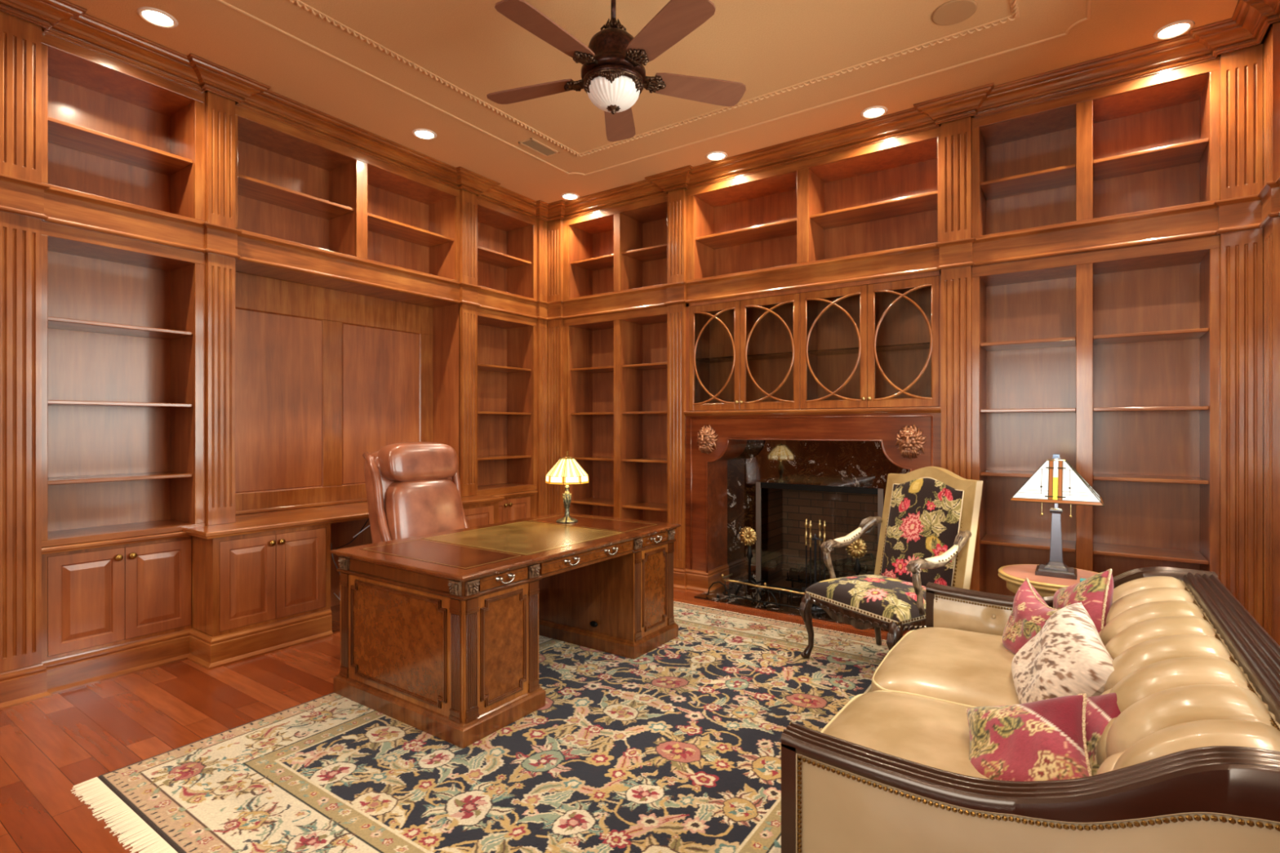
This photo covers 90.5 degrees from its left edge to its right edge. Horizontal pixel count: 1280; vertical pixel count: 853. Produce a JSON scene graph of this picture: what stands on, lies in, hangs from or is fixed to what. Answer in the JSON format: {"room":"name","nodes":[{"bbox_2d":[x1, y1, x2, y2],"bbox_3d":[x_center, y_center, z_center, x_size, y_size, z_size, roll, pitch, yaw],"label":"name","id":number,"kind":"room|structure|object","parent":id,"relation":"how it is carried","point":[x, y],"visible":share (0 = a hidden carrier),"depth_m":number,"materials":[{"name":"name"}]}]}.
{"room":"home office","nodes":[
{"label":"home office","id":0,"kind":"room"},
{"bbox_2d":[0,587,911,852],"bbox_3d":[-0.785,1.500,2.369,6.450,0.100,8.900,0,0,35],"label":"floor","id":1,"kind":"structure","parent":0,"point":[49,746],"depth_m":3.12,"materials":[{"name":"brown wood"}]},
{"bbox_2d":[23,536,191,667],"bbox_3d":[-3.184,1.058,3.824,0.410,0.745,0.712,0,0,35],"label":"base cabinet","id":2,"kind":"object","parent":1,"relation":"on","point":[95,598],"visible":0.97,"depth_m":3.70,"materials":[{"name":"brown wood"}]},
{"bbox_2d":[41,531,193,554],"bbox_3d":[-3.022,0.669,3.741,0.050,0.034,0.763,0,0,35],"label":"countertop","id":3,"kind":"structure","parent":2,"relation":"on","point":[78,546],"depth_m":3.67,"materials":[{"name":"brown wood"}]},
{"bbox_2d":[41,221,205,546],"bbox_3d":[-3.182,-0.234,3.870,0.398,1.767,0.793,0,0,35],"label":"bookcase","id":4,"kind":"object","parent":3,"relation":"on","point":[123,319],"visible":0.77,"depth_m":3.98,"materials":[{"name":"brown wood"}]},
{"bbox_2d":[205,253,235,525],"bbox_3d":[-2.736,-0.245,4.141,0.045,1.746,0.160,0,0,35],"label":"fluted pilaster","id":5,"kind":"object","parent":4,"relation":"attached to","point":[220,269],"visible":1,"depth_m":4.12,"materials":[{"name":"brown wood"}]},
{"bbox_2d":[191,523,330,636],"bbox_3d":[-2.646,1.051,4.333,0.715,0.758,0.735,0,0,35],"label":"base cabinet","id":6,"kind":"object","parent":1,"relation":"on","point":[240,582],"visible":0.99,"depth_m":4.06,"materials":[{"name":"brown wood"}]},
{"bbox_2d":[182,494,504,538],"bbox_3d":[-2.206,0.650,4.981,0.720,0.040,2.395,0,0,35],"label":"countertop","id":7,"kind":"structure","parent":6,"relation":"on","point":[255,522],"depth_m":4.41,"materials":[{"name":"brown wood"}]},
{"bbox_2d":[330,542,340,598],"bbox_3d":[-2.239,1.000,4.651,0.226,0.507,0.107,0,0,35],"label":"cable","id":8,"kind":"object","parent":7,"relation":"hanging from","point":[331,542],"visible":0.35,"depth_m":4.60,"materials":[{"name":"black plastic"}]},
{"bbox_2d":[330,518,368,553],"bbox_3d":[-2.211,0.855,4.762,0.098,0.296,0.409,0,0,42],"label":"cable","id":9,"kind":"object","parent":7,"relation":"hanging from","point":[368,518],"visible":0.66,"depth_m":4.79,"materials":[{"name":"black plastic"}]},
{"bbox_2d":[353,524,369,537],"bbox_3d":[-2.078,0.769,4.858,0.057,0.127,0.225,0,0,35],"label":"cable","id":10,"kind":"object","parent":7,"relation":"hanging from","point":[369,525],"visible":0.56,"depth_m":4.80,"materials":[{"name":"white plastic"}]},
{"bbox_2d":[330,518,372,606],"bbox_3d":[-2.495,1.062,5.160,0.020,0.775,0.800,0,0,35],"label":"kneehole","id":11,"kind":"object","parent":1,"relation":"on","point":[342,533],"visible":0.07,"depth_m":5.21,"materials":[{"name":"brown wood"}]},
{"bbox_2d":[71,600,888,852],"bbox_3d":[-0.058,1.444,3.258,2.874,0.011,3.722,0,0,35],"label":"rug","id":12,"kind":"object","parent":1,"relation":"on","point":[675,747],"visible":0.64,"depth_m":2.69,"materials":[{"name":"fabric"}]},
{"bbox_2d":[362,441,469,543],"bbox_3d":[-1.363,0.769,4.281,0.850,1.333,0.702,0,0,38],"label":"chair","id":13,"kind":"object","parent":12,"relation":"on","point":[413,489],"visible":0.47,"depth_m":4.25,"materials":[{"name":"brown leather"}]},
{"bbox_2d":[384,478,465,540],"bbox_3d":[-1.478,0.650,4.370,0.272,0.600,0.562,0,0,38],"label":"cushion","id":14,"kind":"object","parent":13,"relation":"on","point":[414,507],"depth_m":4.27,"materials":[{"name":"brown leather"}]},
{"bbox_2d":[329,512,680,748],"bbox_3d":[-0.699,1.051,3.904,1.085,0.775,1.880,0,0,35],"label":"desk","id":15,"kind":"object","parent":12,"relation":"on","point":[440,632],"visible":1,"depth_m":3.25,"materials":[{"name":"brown wood"}]},
{"bbox_2d":[545,450,589,523],"bbox_3d":[-0.513,0.415,4.468,0.288,0.498,0.288,0,0,25],"label":"table lamp","id":16,"kind":"object","parent":15,"relation":"on","point":[566,471],"visible":1,"depth_m":4.40,"materials":[{"name":"beige glass"}]},
{"bbox_2d":[799,466,983,657],"bbox_3d":[1.518,0.842,3.830,0.818,1.191,0.767,0,0,-27],"label":"armchair","id":17,"kind":"object","parent":12,"relation":"on","point":[929,525],"visible":0.94,"depth_m":3.80,"materials":[{"name":"multicoloured fabric"}]},
{"bbox_2d":[781,566,1279,852],"bbox_3d":[1.368,1.020,2.191,1.182,0.833,2.004,0,0,35],"label":"sofa","id":18,"kind":"object","parent":12,"relation":"on","point":[1189,762],"visible":0.71,"depth_m":1.56,"materials":[{"name":"beige leather"}]},
{"bbox_2d":[822,691,990,779],"bbox_3d":[0.959,1.042,1.907,0.835,0.188,0.857,0,0,35],"label":"seat cushion","id":19,"kind":"object","parent":18,"relation":"on","point":[927,731],"depth_m":2.02,"materials":[{"name":"beige leather"}]},
{"bbox_2d":[871,626,1019,706],"bbox_3d":[1.471,1.042,2.645,0.835,0.189,0.927,0,0,35],"label":"seat cushion","id":20,"kind":"object","parent":18,"relation":"on","point":[965,666],"depth_m":2.54,"materials":[{"name":"beige leather"}]},
{"bbox_2d":[965,693,1091,781],"bbox_3d":[1.071,0.905,1.764,0.258,0.330,0.400,0,0,-43],"label":"throw pillow","id":21,"kind":"object","parent":18,"relation":"on","point":[1044,740],"visible":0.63,"depth_m":1.73,"materials":[{"name":"fabric"}]},
{"bbox_2d":[1002,577,1059,654],"bbox_3d":[1.654,0.840,2.625,0.186,0.360,0.391,0,0,0],"label":"throw pillow","id":22,"kind":"object","parent":18,"relation":"on","point":[1030,612],"visible":0.44,"depth_m":2.65,"materials":[{"name":"fabric"}]},
{"bbox_2d":[1011,602,1114,703],"bbox_3d":[1.467,0.855,2.219,0.268,0.404,0.544,0,0,25],"label":"throw pillow","id":23,"kind":"object","parent":18,"relation":"on","point":[1068,656],"visible":0.75,"depth_m":2.13,"materials":[{"name":"fabric"}]},
{"bbox_2d":[1053,568,1113,633],"bbox_3d":[1.820,0.795,2.630,0.203,0.450,0.457,0,0,1],"label":"throw pillow","id":24,"kind":"object","parent":18,"relation":"on","point":[1095,593],"visible":0.33,"depth_m":2.55,"materials":[{"name":"fabric"}]},
{"bbox_2d":[1045,692,1120,775],"bbox_3d":[1.262,0.885,1.767,0.234,0.345,0.371,0,0,-29],"label":"throw pillow","id":25,"kind":"object","parent":18,"relation":"on","point":[1100,709],"visible":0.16,"depth_m":1.73,"materials":[{"name":"fabric"}]},
{"bbox_2d":[462,502,498,527],"bbox_3d":[-1.764,1.051,5.605,0.715,0.758,0.770,0,0,35],"label":"base cabinet","id":26,"kind":"object","parent":1,"relation":"on","point":[476,515],"visible":0.07,"depth_m":5.58,"materials":[{"name":"brown wood"}]},
{"bbox_2d":[498,493,537,522],"bbox_3d":[-1.440,1.058,6.341,0.410,0.745,0.803,0,0,35],"label":"base cabinet","id":27,"kind":"object","parent":1,"relation":"on","point":[515,508],"visible":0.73,"depth_m":6.35,"materials":[{"name":"brown wood"}]},
{"bbox_2d":[493,490,537,497],"bbox_3d":[-1.296,0.669,6.233,0.050,0.034,0.770,0,0,35],"label":"countertop","id":28,"kind":"structure","parent":27,"relation":"on","point":[530,492],"depth_m":6.32,"materials":[{"name":"brown wood"}]},
{"bbox_2d":[476,307,537,495],"bbox_3d":[-1.466,-0.234,6.345,0.398,1.767,0.830,0,0,35],"label":"bookcase","id":29,"kind":"object","parent":28,"relation":"on","point":[507,344],"visible":0.6,"depth_m":6.57,"materials":[{"name":"brown wood"}]},
{"bbox_2d":[458,303,476,497],"bbox_3d":[-1.576,-0.245,5.816,0.045,1.746,0.165,0,0,35],"label":"fluted pilaster","id":30,"kind":"object","parent":29,"relation":"attached to","point":[468,313],"visible":1,"depth_m":5.78,"materials":[{"name":"brown wood"}]},
{"bbox_2d":[693,440,909,634],"bbox_3d":[1.495,0.775,5.418,1.685,1.450,1.210,0,0,35],"label":"fireplace","id":31,"kind":"object","parent":1,"relation":"on","point":[842,484],"depth_m":5.73,"materials":[{"name":"black stone"}]},
{"bbox_2d":[734,526,764,598],"bbox_3d":[1.002,1.135,5.493,0.258,0.595,0.364,0,0,35],"label":"andiron","id":32,"kind":"object","parent":31,"relation":"on","point":[748,535],"visible":0.99,"depth_m":5.37,"materials":[{"name":"gold metal"}]},
{"bbox_2d":[706,573,826,615],"bbox_3d":[1.251,1.342,5.071,1.524,0.190,0.279,0,0,35],"label":"fireplace fender","id":33,"kind":"object","parent":31,"relation":"on","point":[765,587],"visible":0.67,"depth_m":5.12,"materials":[{"name":"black metal"}]},
{"bbox_2d":[801,519,826,610],"bbox_3d":[1.395,1.088,5.068,0.210,0.700,0.200,0,0,35],"label":"tool","id":34,"kind":"object","parent":31,"relation":"on","point":[803,588],"visible":0.69,"depth_m":5.06,"materials":[{"name":"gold metal"}]},
{"bbox_2d":[800,566,840,572],"bbox_3d":[1.698,1.321,5.658,0.559,0.102,0.108,0,0,35],"label":"log","id":35,"kind":"object","parent":31,"relation":"on","point":[802,567],"visible":0.06,"depth_m":5.77,"materials":[{"name":"brown wood"}]},
{"bbox_2d":[788,567,860,582],"bbox_3d":[1.623,1.309,5.572,0.630,0.110,0.111,0,0,35],"label":"log","id":36,"kind":"object","parent":31,"relation":"on","point":[793,572],"visible":0.52,"depth_m":5.60,"materials":[{"name":"brown wood"}]},
{"bbox_2d":[807,560,867,572],"bbox_3d":[1.725,1.225,5.567,0.512,0.103,0.103,0,0,35],"label":"log","id":37,"kind":"object","parent":36,"relation":"on","point":[864,566],"visible":0.66,"depth_m":5.52,"materials":[{"name":"brown wood"}]},
{"bbox_2d":[835,553,873,566],"bbox_3d":[1.846,1.145,5.473,0.318,0.145,0.082,0,0,35],"label":"log","id":38,"kind":"object","parent":37,"relation":"on","point":[869,557],"visible":0.84,"depth_m":5.45,"materials":[{"name":"brown wood"}]},
{"bbox_2d":[844,537,866,575],"bbox_3d":[1.742,1.135,4.980,0.258,0.595,0.364,0,0,35],"label":"andiron","id":39,"kind":"object","parent":31,"relation":"on","point":[857,548],"visible":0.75,"depth_m":4.84,"materials":[{"name":"gold metal"}]},
{"bbox_2d":[683,407,941,573],"bbox_3d":[1.361,0.654,5.243,2.115,1.592,0.522,0,0,35],"label":"mantel surround","id":40,"kind":"object","parent":1,"relation":"on","point":[910,438],"visible":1,"depth_m":5.35,"materials":[{"name":"brown wood"}]},
{"bbox_2d":[683,407,941,416],"bbox_3d":[1.383,-0.122,5.275,2.115,0.040,0.433,0,0,35],"label":"mantel shelf","id":41,"kind":"object","parent":40,"relation":"attached to","point":[914,411],"depth_m":4.95,"materials":[{"name":"brown wood"}]},
{"bbox_2d":[685,271,941,411],"bbox_3d":[1.388,-0.630,5.282,2.115,0.973,0.424,0,0,35],"label":"wall cabinet","id":42,"kind":"object","parent":40,"relation":"on","point":[875,343],"visible":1,"depth_m":5.25,"materials":[{"name":"brown wood"}]},
{"bbox_2d":[695,342,929,363],"bbox_3d":[1.414,-0.614,5.304,2.066,0.008,0.330,0,0,35],"label":"glass shelf","id":43,"kind":"object","parent":42,"relation":"attached to","point":[919,347],"depth_m":5.27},
{"bbox_2d":[998,564,1097,596],"bbox_3d":[2.235,1.122,3.409,0.544,0.663,0.544,0,0,35],"label":"side table","id":44,"kind":"object","parent":1,"relation":"on","point":[1015,575],"visible":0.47,"depth_m":3.36,"materials":[{"name":"brown"}]},
{"bbox_2d":[1008,453,1104,579],"bbox_3d":[2.243,0.467,3.422,0.410,0.647,0.410,0,0,35],"label":"table lamp","id":45,"kind":"object","parent":44,"relation":"on","point":[1055,481],"visible":1,"depth_m":3.35,"materials":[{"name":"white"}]},
{"bbox_2d":[0,0,1268,222],"bbox_3d":[-0.899,-2.320,2.205,6.450,0.100,8.500,0,0,35],"label":"ceiling","id":46,"kind":"structure","parent":0,"point":[766,46],"depth_m":3.90,"materials":[{"name":"beige paint"}]},
{"bbox_2d":[137,6,177,28],"bbox_3d":[-2.672,-2.266,3.518,0.184,0.008,0.184,0,0,35],"label":"recessed light","id":47,"kind":"object","parent":46,"relation":"in","point":[154,16],"visible":1,"depth_m":3.51,"materials":[{"name":"beige ceramic"}]},
{"bbox_2d":[412,128,436,139],"bbox_3d":[-1.668,-2.266,4.915,0.184,0.008,0.184,0,0,35],"label":"recessed light","id":48,"kind":"object","parent":46,"relation":"in","point":[424,134],"visible":1,"depth_m":4.90,"materials":[{"name":"white glass"}]},
{"bbox_2d":[518,137,559,157],"bbox_3d":[-0.817,-2.265,5.146,0.145,0.008,0.330,0,0,35],"label":"ceiling vent","id":49,"kind":"object","parent":46,"relation":"in","point":[531,144],"visible":1,"depth_m":5.14,"materials":[{"name":"brown paint"}]},
{"bbox_2d":[560,193,579,199],"bbox_3d":[-0.687,-2.266,6.243,0.184,0.008,0.184,0,0,35],"label":"recessed light","id":50,"kind":"object","parent":46,"relation":"in","point":[565,196],"visible":1,"depth_m":6.23,"materials":[{"name":"white glass"}]},
{"bbox_2d":[486,0,746,142],"bbox_3d":[-0.159,-1.893,3.050,1.322,0.751,1.281,0,0,35],"label":"ceiling fan","id":51,"kind":"object","parent":46,"relation":"hanging from","point":[613,73],"visible":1,"depth_m":2.97,"materials":[{"name":"brown wood"}]},
{"bbox_2d":[215,0,1091,176],"bbox_3d":[-0.714,-2.265,2.235,3.822,0.009,5.982,0,0,35],"label":"trim","id":52,"kind":"structure","parent":46,"relation":"attached to","point":[1088,2],"depth_m":4.18,"materials":[{"name":"brown paint"}]},
{"bbox_2d":[289,0,1019,156],"bbox_3d":[-0.714,-2.260,2.235,3.176,0.021,5.296,0,0,35],"label":"trim","id":53,"kind":"structure","parent":46,"relation":"attached to","point":[1014,3],"depth_m":4.04,"materials":[{"name":"brown paint"}]},
{"bbox_2d":[705,151,727,160],"bbox_3d":[0.639,-2.266,5.312,0.184,0.008,0.184,0,0,35],"label":"recessed light","id":54,"kind":"object","parent":46,"relation":"in","point":[717,155],"visible":1,"depth_m":5.30,"materials":[{"name":"white glass"}]},
{"bbox_2d":[860,106,887,119],"bbox_3d":[1.686,-2.266,4.574,0.184,0.008,0.184,0,0,35],"label":"recessed light","id":55,"kind":"object","parent":46,"relation":"in","point":[874,112],"visible":1,"depth_m":4.56,"materials":[{"name":"white glass"}]},
{"bbox_2d":[931,0,977,25],"bbox_3d":[1.717,-2.265,3.470,0.224,0.008,0.224,0,0,35],"label":"ceiling speaker","id":56,"kind":"object","parent":46,"relation":"attached to","point":[953,11],"visible":1,"depth_m":3.46,"materials":[{"name":"brown"}]},
{"bbox_2d":[1152,19,1195,39],"bbox_3d":[3.050,-2.266,3.629,0.184,0.008,0.184,0,0,35],"label":"recessed light","id":57,"kind":"object","parent":46,"relation":"in","point":[1177,28],"visible":1,"depth_m":3.62,"materials":[{"name":"white glass"}]},
{"bbox_2d":[673,488,768,583],"bbox_3d":[1.512,-0.410,5.553,6.200,3.720,0.150,0,0,35],"label":"wall","id":58,"kind":"structure","parent":0,"point":[763,518],"depth_m":5.82,"materials":[{"name":"stone"}]},
{"bbox_2d":[1261,21,1279,627],"bbox_3d":[1.630,-0.410,0.543,0.300,3.720,7.950,0,0,35],"label":"wall","id":59,"kind":"structure","parent":0,"point":[1270,24],"depth_m":3.71,"materials":[{"name":"brown wood"}]},
{"bbox_2d":[0,564,729,710],"bbox_3d":[-0.760,1.360,2.187,5.500,0.180,7.930,0,0,35],"label":"baseboard","id":60,"kind":"structure","parent":59,"relation":"attached to","point":[22,686],"depth_m":3.86,"materials":[{"name":"brown wood"}]},
{"bbox_2d":[0,211,41,672],"bbox_3d":[-3.283,0.075,3.353,0.045,2.386,0.172,0,0,35],"label":"fluted pilaster","id":61,"kind":"object","parent":60,"relation":"on","point":[20,236],"visible":1,"depth_m":3.34,"materials":[{"name":"brown wood"}]},
{"bbox_2d":[536,319,547,516],"bbox_3d":[-1.022,0.075,6.614,0.045,2.386,0.118,0,0,35],"label":"fluted pilaster","id":62,"kind":"object","parent":60,"relation":"on","point":[542,325],"visible":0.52,"depth_m":6.60,"materials":[{"name":"brown wood"}]},
{"bbox_2d":[563,306,667,523],"bbox_3d":[-0.147,0.076,6.367,1.305,2.387,0.398,0,0,35],"label":"bookcase","id":63,"kind":"object","parent":60,"relation":"on","point":[615,364],"visible":0.62,"depth_m":6.43,"materials":[{"name":"brown wood"}]},
{"bbox_2d":[547,319,563,514],"bbox_3d":[-0.879,0.075,6.617,0.183,2.386,0.045,0,0,35],"label":"fluted pilaster","id":64,"kind":"object","parent":63,"relation":"attached to","point":[555,327],"visible":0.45,"depth_m":6.59,"materials":[{"name":"brown wood"}]},
{"bbox_2d":[667,302,685,568],"bbox_3d":[0.338,0.075,5.773,0.170,2.386,0.045,0,0,35],"label":"fluted pilaster","id":65,"kind":"object","parent":63,"relation":"attached to","point":[676,313],"visible":0.84,"depth_m":5.75,"materials":[{"name":"brown wood"}]},
{"bbox_2d":[971,235,1219,595],"bbox_3d":[2.952,0.076,4.218,1.288,2.387,0.398,0,0,35],"label":"bookcase","id":66,"kind":"object","parent":60,"relation":"on","point":[1105,362],"visible":0.75,"depth_m":4.25,"materials":[{"name":"brown wood"}]},
{"bbox_2d":[941,266,971,590],"bbox_3d":[2.224,0.075,4.466,0.190,2.386,0.045,0,0,35],"label":"fluted pilaster","id":67,"kind":"object","parent":66,"relation":"attached to","point":[956,282],"visible":0.52,"depth_m":4.45,"materials":[{"name":"brown wood"}]},
{"bbox_2d":[1219,228,1262,626],"bbox_3d":[3.433,0.075,3.628,0.175,2.386,0.045,0,0,35],"label":"fluted pilaster","id":68,"kind":"object","parent":66,"relation":"attached to","point":[1241,252],"visible":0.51,"depth_m":3.61,"materials":[{"name":"brown wood"}]},
{"bbox_2d":[0,0,1279,222],"bbox_3d":[-0.868,-2.207,2.031,5.500,0.124,7.550,0,0,35],"label":"trim","id":69,"kind":"structure","parent":59,"relation":"attached to","point":[1251,20],"depth_m":4.27,"materials":[{"name":"brown wood"}]},
{"bbox_2d":[0,173,1279,320],"bbox_3d":[-0.872,-1.210,2.052,5.530,0.187,7.580,0,0,35],"label":"trim","id":70,"kind":"structure","parent":59,"relation":"attached to","point":[44,221],"depth_m":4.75,"materials":[{"name":"brown wood"}]},
{"bbox_2d":[41,29,205,222],"bbox_3d":[-3.182,-1.730,3.870,0.398,0.851,0.793,0,0,35],"label":"bookcase","id":71,"kind":"object","parent":70,"relation":"on","point":[114,131],"visible":0.68,"depth_m":3.94,"materials":[{"name":"brown wood"}]},
{"bbox_2d":[0,11,41,183],"bbox_3d":[-3.283,-1.727,3.353,0.045,0.846,0.172,0,0,35],"label":"fluted pilaster","id":72,"kind":"object","parent":71,"relation":"attached to","point":[20,40],"visible":1,"depth_m":3.34,"materials":[{"name":"brown wood"}]},
{"bbox_2d":[205,91,235,228],"bbox_3d":[-2.736,-1.727,4.141,0.045,0.846,0.160,0,0,35],"label":"fluted pilaster","id":73,"kind":"object","parent":71,"relation":"attached to","point":[220,110],"visible":0.98,"depth_m":4.12,"materials":[{"name":"brown wood"}]},
{"bbox_2d":[476,197,537,300],"bbox_3d":[-1.466,-1.730,6.345,0.398,0.851,0.830,0,0,35],"label":"bookcase","id":74,"kind":"object","parent":70,"relation":"on","point":[507,239],"visible":0.67,"depth_m":6.55,"materials":[{"name":"brown wood"}]},
{"bbox_2d":[459,189,476,285],"bbox_3d":[-1.576,-1.727,5.816,0.045,0.846,0.165,0,0,35],"label":"fluted pilaster","id":75,"kind":"object","parent":74,"relation":"attached to","point":[468,200],"visible":1,"depth_m":5.79,"materials":[{"name":"brown wood"}]},
{"bbox_2d":[537,218,547,302],"bbox_3d":[-1.022,-1.727,6.614,0.045,0.846,0.118,0,0,35],"label":"fluted pilaster","id":76,"kind":"object","parent":74,"relation":"attached to","point":[542,225],"visible":1,"depth_m":6.60,"materials":[{"name":"brown wood"}]},
{"bbox_2d":[563,194,667,300],"bbox_3d":[-0.147,-1.730,6.367,1.305,0.851,0.398,0,0,35],"label":"bookcase","id":77,"kind":"object","parent":70,"relation":"on","point":[622,248],"visible":0.78,"depth_m":6.42,"materials":[{"name":"brown wood"}]},
{"bbox_2d":[547,218,563,302],"bbox_3d":[-0.879,-1.727,6.617,0.183,0.846,0.045,0,0,35],"label":"fluted pilaster","id":78,"kind":"object","parent":77,"relation":"attached to","point":[555,228],"visible":1,"depth_m":6.59,"materials":[{"name":"brown wood"}]},
{"bbox_2d":[667,188,685,284],"bbox_3d":[0.338,-1.727,5.773,0.170,0.846,0.045,0,0,35],"label":"fluted pilaster","id":79,"kind":"object","parent":77,"relation":"attached to","point":[676,198],"visible":1,"depth_m":5.75,"materials":[{"name":"brown wood"}]},
{"bbox_2d":[685,125,941,282],"bbox_3d":[1.398,-1.730,5.296,2.115,0.851,0.398,0,0,35],"label":"bookcase","id":80,"kind":"object","parent":70,"relation":"on","point":[885,196],"visible":0.77,"depth_m":5.25,"materials":[{"name":"brown wood"}]},
{"bbox_2d":[971,56,1219,238],"bbox_3d":[2.952,-1.730,4.218,1.288,0.851,0.398,0,0,35],"label":"bookcase","id":81,"kind":"object","parent":70,"relation":"on","point":[1151,143],"visible":0.89,"depth_m":4.20,"materials":[{"name":"brown wood"}]},
{"bbox_2d":[941,116,971,242],"bbox_3d":[2.224,-1.727,4.466,0.190,0.846,0.045,0,0,35],"label":"fluted pilaster","id":82,"kind":"object","parent":81,"relation":"attached to","point":[956,135],"visible":1,"depth_m":4.45,"materials":[{"name":"brown wood"}]},
{"bbox_2d":[1219,44,1262,199],"bbox_3d":[3.433,-1.727,3.628,0.175,0.846,0.045,0,0,35],"label":"fluted pilaster","id":83,"kind":"object","parent":81,"relation":"attached to","point":[1241,71],"visible":0.99,"depth_m":3.61,"materials":[{"name":"brown wood"}]},
{"bbox_2d":[1263,216,1279,645],"bbox_3d":[3.451,0.075,3.457,0.045,2.386,0.209,0,0,35],"label":"fluted pilaster","id":84,"kind":"object","parent":59,"relation":"attached to","point":[1272,229],"visible":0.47,"depth_m":3.39,"materials":[{"name":"brown wood"}]},
{"bbox_2d":[1263,22,1279,186],"bbox_3d":[3.451,-1.727,3.457,0.045,0.846,0.209,0,0,35],"label":"fluted pilaster","id":85,"kind":"object","parent":59,"relation":"attached to","point":[1272,42],"visible":0.96,"depth_m":3.39,"materials":[{"name":"brown wood"}]},
{"bbox_3d":[-3.405,-0.410,4.032,0.150,3.720,7.950,0,0,35],"label":"wall","id":86,"kind":"structure","parent":0,"visible":0},
{"bbox_2d":[235,260,455,307],"bbox_3d":[-2.342,-1.207,5.109,0.370,0.170,1.870,0,0,35],"label":"trim","id":87,"kind":"structure","parent":86,"relation":"attached to","point":[240,267],"depth_m":4.99,"materials":[{"name":"brown wood"}]},
{"bbox_2d":[235,105,459,282],"bbox_3d":[-2.331,-1.730,5.098,0.398,0.851,1.875,0,0,35],"label":"bookcase","id":88,"kind":"object","parent":87,"relation":"on","point":[293,185],"visible":0.84,"depth_m":5.00,"materials":[{"name":"brown wood"}]},
{"bbox_2d":[235,271,459,515],"bbox_3d":[-2.331,-0.247,5.098,0.398,1.750,1.915,0,0,35],"label":"panelling","id":89,"kind":"object","parent":86,"relation":"attached to","point":[325,378],"visible":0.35,"depth_m":5.13,"materials":[{"name":"brown wood"}]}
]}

